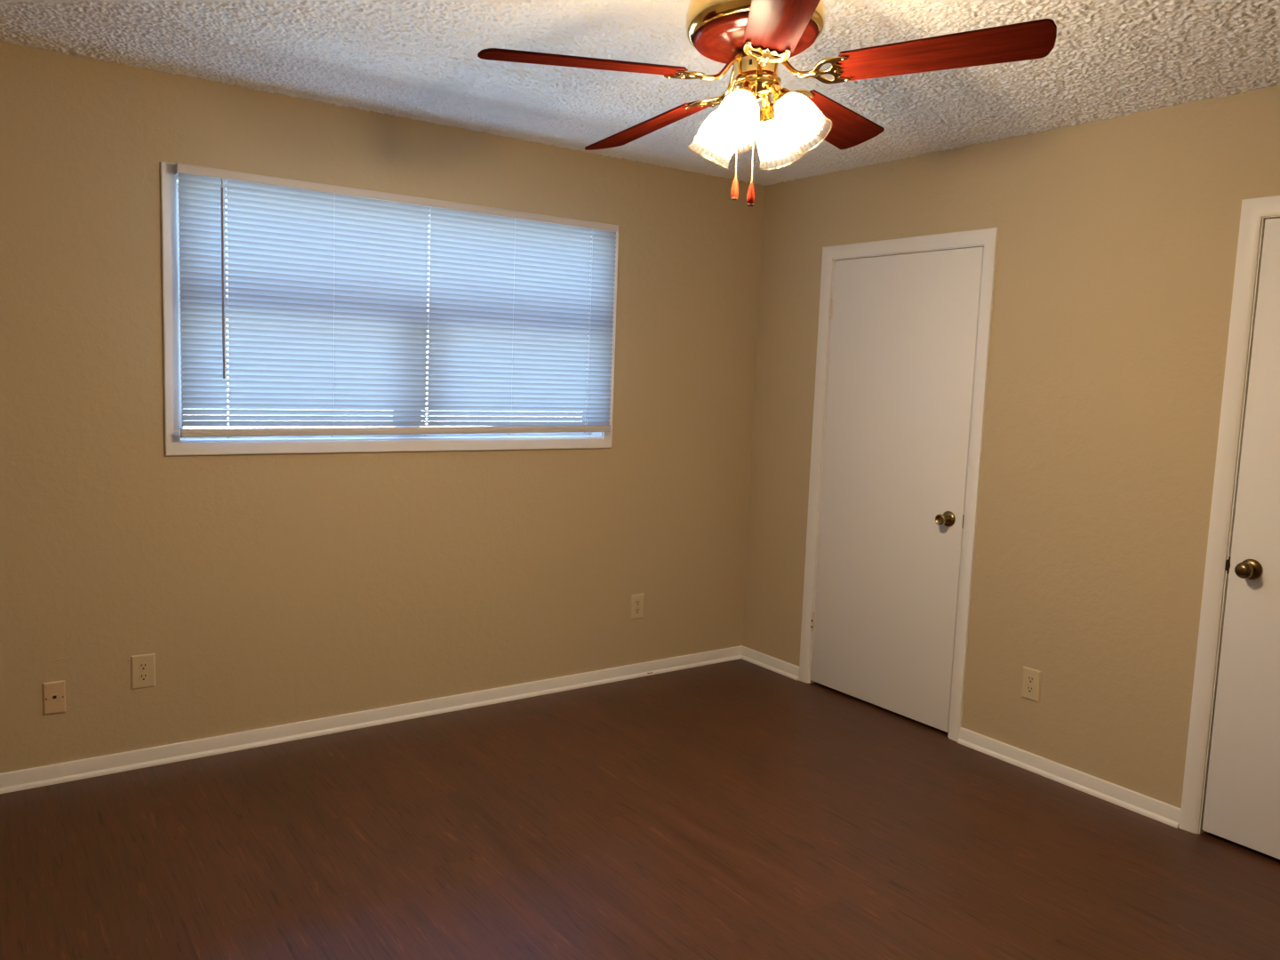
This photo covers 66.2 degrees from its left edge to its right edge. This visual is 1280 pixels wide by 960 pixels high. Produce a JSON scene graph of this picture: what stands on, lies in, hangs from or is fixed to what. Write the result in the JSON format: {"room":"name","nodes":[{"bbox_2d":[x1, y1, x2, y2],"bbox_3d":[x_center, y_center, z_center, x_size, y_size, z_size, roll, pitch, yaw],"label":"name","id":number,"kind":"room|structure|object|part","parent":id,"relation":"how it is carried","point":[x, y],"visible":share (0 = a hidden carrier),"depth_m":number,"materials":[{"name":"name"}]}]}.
{"room":"empty bedroom","nodes":[
{"label":"empty bedroom","id":0,"kind":"room"},
{"bbox_2d":[0,40,764,773],"bbox_3d":[-1.067,-0.215,3.987,4.230,2.440,0.145,-2,8,-35],"label":"wall","id":1,"kind":"structure","parent":0,"point":[264,590],"depth_m":3.77,"materials":[{"name":"beige paint"}]},
{"bbox_2d":[42,680,65,715],"bbox_3d":[-2.003,0.746,3.359,0.067,0.112,0.010,-2,8,-35],"label":"phone jack","id":2,"kind":"object","parent":1,"relation":"attached to","point":[53,692],"visible":1,"depth_m":3.36,"materials":[{"name":"beige plastic"}]},
{"bbox_2d":[130,653,155,689],"bbox_3d":[-1.777,0.685,3.513,0.078,0.123,0.008,-2,8,-35],"label":"wall outlet","id":3,"kind":"object","parent":1,"relation":"attached to","point":[143,666],"visible":1,"depth_m":3.51,"materials":[{"name":"beige plastic"}]},
{"bbox_2d":[138,662,147,670],"bbox_3d":[-1.775,0.666,3.509,0.028,0.028,0.002,-2,8,-35],"label":"receptacle","id":4,"kind":"object","parent":3,"relation":"attached to","point":[142,666],"depth_m":3.51,"materials":[{"name":"beige plastic"}]},
{"bbox_2d":[139,672,147,680],"bbox_3d":[-1.777,0.705,3.513,0.028,0.028,0.002,-2,8,-35],"label":"receptacle","id":5,"kind":"object","parent":3,"relation":"attached to","point":[143,676],"depth_m":3.51,"materials":[{"name":"beige plastic"}]},
{"bbox_2d":[0,645,741,793],"bbox_3d":[-1.065,0.974,4.051,3.950,0.064,0.024,-2,8,-35],"label":"baseboard","id":6,"kind":"structure","parent":1,"relation":"attached to","point":[51,774],"depth_m":3.92,"materials":[{"name":"white paint"}]},
{"bbox_2d":[160,161,619,455],"bbox_3d":[-0.928,-0.627,4.024,1.897,1.012,0.151,-2,8,-35],"label":"window","id":7,"kind":"structure","parent":1,"relation":"in","point":[211,445],"depth_m":3.68,"materials":[{"name":"white paint"}]},
{"bbox_3d":[-1.343,-0.405,3.818,0.834,0.444,0.026,-2,8,-35],"label":"sash","id":8,"kind":"part","parent":7,"relation":"part of","materials":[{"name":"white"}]},
{"bbox_3d":[-0.957,-0.662,4.061,1.761,0.044,0.035,-2,8,-35],"label":"rail","id":9,"kind":"part","parent":7,"relation":"part of","materials":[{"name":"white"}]},
{"bbox_3d":[-0.948,-0.876,4.036,1.761,0.386,0.026,-2,8,-35],"label":"sash","id":10,"kind":"part","parent":7,"relation":"part of","materials":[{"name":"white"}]},
{"bbox_2d":[174,162,619,438],"bbox_3d":[-0.863,-0.646,3.934,1.818,0.942,0.065,-2,8,-35],"label":"mini blind","id":11,"kind":"object","parent":7,"relation":"attached to","point":[328,311],"visible":1,"depth_m":3.82,"materials":[{"name":"grey plastic"}]},
{"bbox_3d":[-1.470,-0.621,3.498,0.002,0.878,0.028,-2,8,-35],"label":"ladder cord","id":12,"kind":"part","parent":11,"relation":"part of","materials":[{"name":"white fabric"}]},
{"bbox_3d":[-1.163,-0.634,3.716,0.001,0.878,0.028,-2,8,-35],"label":"ladder cord","id":13,"kind":"part","parent":11,"relation":"part of","materials":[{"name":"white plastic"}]},
{"bbox_3d":[-0.878,-0.201,3.978,1.808,0.040,0.026,-2,8,-35],"label":"rail","id":14,"kind":"part","parent":11,"relation":"part of","materials":[{"name":"grey plastic"}]},
{"bbox_3d":[-0.844,-1.097,3.881,1.812,0.031,0.029,-2,8,-35],"label":"head rail","id":15,"kind":"part","parent":11,"relation":"part of","materials":[{"name":"grey"}]},
{"bbox_3d":[-0.851,-0.646,3.938,0.002,0.878,0.028,-2,8,-35],"label":"ladder cord","id":16,"kind":"part","parent":11,"relation":"part of","materials":[{"name":"white fabric"}]},
{"bbox_3d":[-0.543,-0.659,4.156,0.001,0.878,0.028,-2,8,-35],"label":"ladder cord","id":17,"kind":"part","parent":11,"relation":"part of","materials":[{"name":"white fabric"}]},
{"bbox_3d":[-0.230,-0.671,4.378,0.002,0.878,0.028,-2,8,-35],"label":"ladder cord","id":18,"kind":"part","parent":11,"relation":"part of","materials":[{"name":"white fabric"}]},
{"bbox_2d":[630,592,644,619],"bbox_3d":[-0.013,0.614,4.764,0.078,0.123,0.008,-2,8,-35],"label":"wall outlet","id":19,"kind":"object","parent":1,"relation":"attached to","point":[636,601],"visible":1,"depth_m":4.76,"materials":[{"name":"beige plastic"}]},
{"bbox_2d":[634,608,639,613],"bbox_3d":[-0.012,0.634,4.764,0.028,0.028,0.002,-2,8,-35],"label":"receptacle","id":20,"kind":"object","parent":19,"relation":"attached to","point":[636,610],"depth_m":4.76,"materials":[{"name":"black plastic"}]},
{"bbox_2d":[0,658,1279,959],"bbox_3d":[0.210,1.308,2.271,4.230,0.120,4.730,-2,8,-35],"label":"floor","id":21,"kind":"structure","parent":0,"point":[740,809],"depth_m":3.07,"materials":[{"name":"brown wood"}]},
{"bbox_2d":[0,0,1279,185],"bbox_3d":[0.304,-1.232,1.994,4.230,0.127,4.730,-2,8,-35],"label":"ceiling","id":22,"kind":"structure","parent":0,"point":[416,60],"depth_m":3.04,"materials":[{"name":"white paint"}]},
{"bbox_2d":[477,0,1056,206],"bbox_3d":[0.302,-0.928,2.350,1.252,0.573,1.205,6,8,35],"label":"ceiling fan","id":23,"kind":"object","parent":22,"relation":"hanging from","point":[753,36],"visible":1,"depth_m":2.22,"materials":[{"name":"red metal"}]},
{"bbox_3d":[-0.119,-0.924,2.176,0.474,0.006,0.138,-3,16,-19],"label":"blade","id":24,"kind":"part","parent":23,"relation":"part of","materials":[{"name":"brown wood"}]},
{"bbox_3d":[0.026,-0.952,2.641,0.138,0.006,0.474,-20,13,-35],"label":"blade","id":25,"kind":"part","parent":23,"relation":"part of","materials":[{"name":"brown wood"}]},
{"bbox_3d":[0.190,-0.838,2.368,0.054,0.076,0.054,0,6,-16],"label":"bulb","id":26,"kind":"part","parent":23,"relation":"part of","materials":[{"name":"white glass"}]},
{"bbox_3d":[0.176,-0.822,2.373,0.114,0.141,0.130,-4,3,-35],"label":"lamp shade","id":27,"kind":"part","parent":23,"relation":"part of","materials":[{"name":"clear glass"}]},
{"bbox_3d":[0.232,-0.833,2.331,0.003,0.227,0.003,2,6,0],"label":"pull chain","id":28,"kind":"part","parent":23,"relation":"part of","materials":[{"name":"gold metal"}]},
{"bbox_3d":[0.224,-0.831,2.227,0.062,0.075,0.054,-4,3,-35],"label":"bulb","id":29,"kind":"part","parent":23,"relation":"part of","materials":[{"name":"white glass"}]},
{"bbox_3d":[0.218,-0.816,2.213,0.130,0.141,0.114,-4,3,-35],"label":"lamp shade","id":30,"kind":"part","parent":23,"relation":"part of","materials":[{"name":"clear glass"}]},
{"bbox_3d":[0.249,-0.907,2.268,0.026,0.051,0.046,5,7,27],"label":"lamp arm","id":31,"kind":"part","parent":23,"relation":"part of","materials":[{"name":"gold metal"}]},
{"bbox_3d":[0.261,-0.811,2.242,0.008,0.259,0.025,-4,4,-35],"label":"pull chain","id":32,"kind":"part","parent":23,"relation":"part of","materials":[{"name":"gold metal"}]},
{"bbox_3d":[0.271,-1.022,2.304,0.293,0.040,0.293,-4,3,-35],"label":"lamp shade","id":33,"kind":"part","parent":23,"relation":"part of","materials":[{"name":"brown wood"}]},
{"bbox_3d":[0.301,-0.912,2.351,0.026,0.051,0.045,7,8,37],"label":"lamp arm","id":34,"kind":"part","parent":23,"relation":"part of","materials":[{"name":"gold metal"}]},
{"bbox_3d":[0.336,-0.829,2.415,0.130,0.141,0.114,-4,3,-35],"label":"lamp shade","id":35,"kind":"part","parent":23,"relation":"part of","materials":[{"name":"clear glass"}]},
{"bbox_3d":[0.316,-0.909,2.283,0.047,0.049,0.025,6,7,33],"label":"lamp arm","id":36,"kind":"part","parent":23,"relation":"part of","materials":[{"name":"gold metal"}]},
{"bbox_3d":[0.330,-0.843,2.399,0.062,0.075,0.054,-4,3,-35],"label":"bulb","id":37,"kind":"part","parent":23,"relation":"part of","materials":[{"name":"white glass"}]},
{"bbox_3d":[0.278,-0.923,1.893,0.138,0.006,0.474,11,3,-1],"label":"blade","id":38,"kind":"part","parent":23,"relation":"part of","materials":[{"name":"brown wood"}]},
{"bbox_3d":[0.379,-0.823,2.255,0.114,0.141,0.130,-4,3,-35],"label":"lamp shade","id":39,"kind":"part","parent":23,"relation":"part of","materials":[{"name":"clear glass"}]},
{"bbox_3d":[0.363,-0.837,2.260,0.054,0.075,0.062,-4,3,-35],"label":"bulb","id":40,"kind":"part","parent":23,"relation":"part of","materials":[{"name":"white glass"}]},
{"bbox_3d":[0.514,-0.967,2.646,0.138,0.006,0.474,-16,-6,35],"label":"blade","id":41,"kind":"part","parent":23,"relation":"part of","materials":[{"name":"brown wood"}]},
{"bbox_3d":[0.669,-0.949,2.184,0.474,0.006,0.138,-1,-10,17],"label":"blade","id":42,"kind":"part","parent":23,"relation":"part of","materials":[{"name":"brown wood"}]},
{"bbox_2d":[742,84,1279,833],"bbox_3d":[1.965,-0.024,3.258,0.140,2.440,4.590,-2,8,-35],"label":"wall","id":43,"kind":"structure","parent":0,"point":[1118,236],"depth_m":3.63,"materials":[{"name":"beige paint"}]},
{"bbox_2d":[740,645,799,680],"bbox_3d":[0.656,0.932,5.018,0.023,0.064,0.441,-2,8,-35],"label":"baseboard","id":44,"kind":"structure","parent":43,"relation":"attached to","point":[788,669],"depth_m":5.00,"materials":[{"name":"white paint"}]},
{"bbox_2d":[798,227,999,742],"bbox_3d":[1.122,-0.004,4.369,0.174,2.097,0.940,-2,8,-35],"label":"door","id":45,"kind":"structure","parent":43,"relation":"in","point":[886,623],"depth_m":4.31,"materials":[{"name":"white paint"}]},
{"bbox_3d":[1.253,0.164,4.074,0.034,0.046,0.046,-2,8,-35],"label":"knob","id":46,"kind":"part","parent":45,"relation":"part of","materials":[{"name":"gold metal"}]},
{"bbox_2d":[1020,665,1041,702],"bbox_3d":[1.516,0.793,3.809,0.008,0.123,0.078,-2,8,-35],"label":"wall outlet","id":47,"kind":"object","parent":43,"relation":"attached to","point":[1031,678],"visible":1,"depth_m":3.80,"materials":[{"name":"beige plastic"}]},
{"bbox_2d":[1026,685,1033,693],"bbox_3d":[1.514,0.812,3.810,0.002,0.028,0.028,-2,8,-35],"label":"receptacle","id":48,"kind":"object","parent":47,"relation":"attached to","point":[1029,688],"depth_m":3.81,"materials":[{"name":"beige plastic"}]},
{"bbox_2d":[1027,675,1034,683],"bbox_3d":[1.515,0.774,3.806,0.002,0.028,0.028,-2,8,-35],"label":"receptacle","id":49,"kind":"object","parent":47,"relation":"attached to","point":[1030,678],"depth_m":3.80,"materials":[{"name":"beige plastic"}]},
{"bbox_2d":[957,727,1180,828],"bbox_3d":[1.586,1.108,3.716,0.023,0.064,0.895,-2,8,-35],"label":"baseboard","id":50,"kind":"structure","parent":43,"relation":"attached to","point":[1166,813],"depth_m":3.66,"materials":[{"name":"white paint"}]},
{"bbox_2d":[1178,195,1279,859],"bbox_3d":[2.180,0.198,2.884,0.179,2.098,0.938,-2,8,-35],"label":"door","id":51,"kind":"structure","parent":43,"relation":"in","point":[1240,804],"depth_m":3.16,"materials":[{"name":"white paint"}]},
{"bbox_3d":[1.937,0.278,3.222,0.035,0.056,0.016,-2,8,-35],"label":"strike plate","id":52,"kind":"part","parent":51,"relation":"part of","materials":[{"name":"brown metal"}]},
{"bbox_3d":[1.926,0.288,3.128,0.039,0.052,0.052,-2,8,-35],"label":"knob","id":53,"kind":"part","parent":51,"relation":"part of","materials":[{"name":"gold metal"}]}
]}

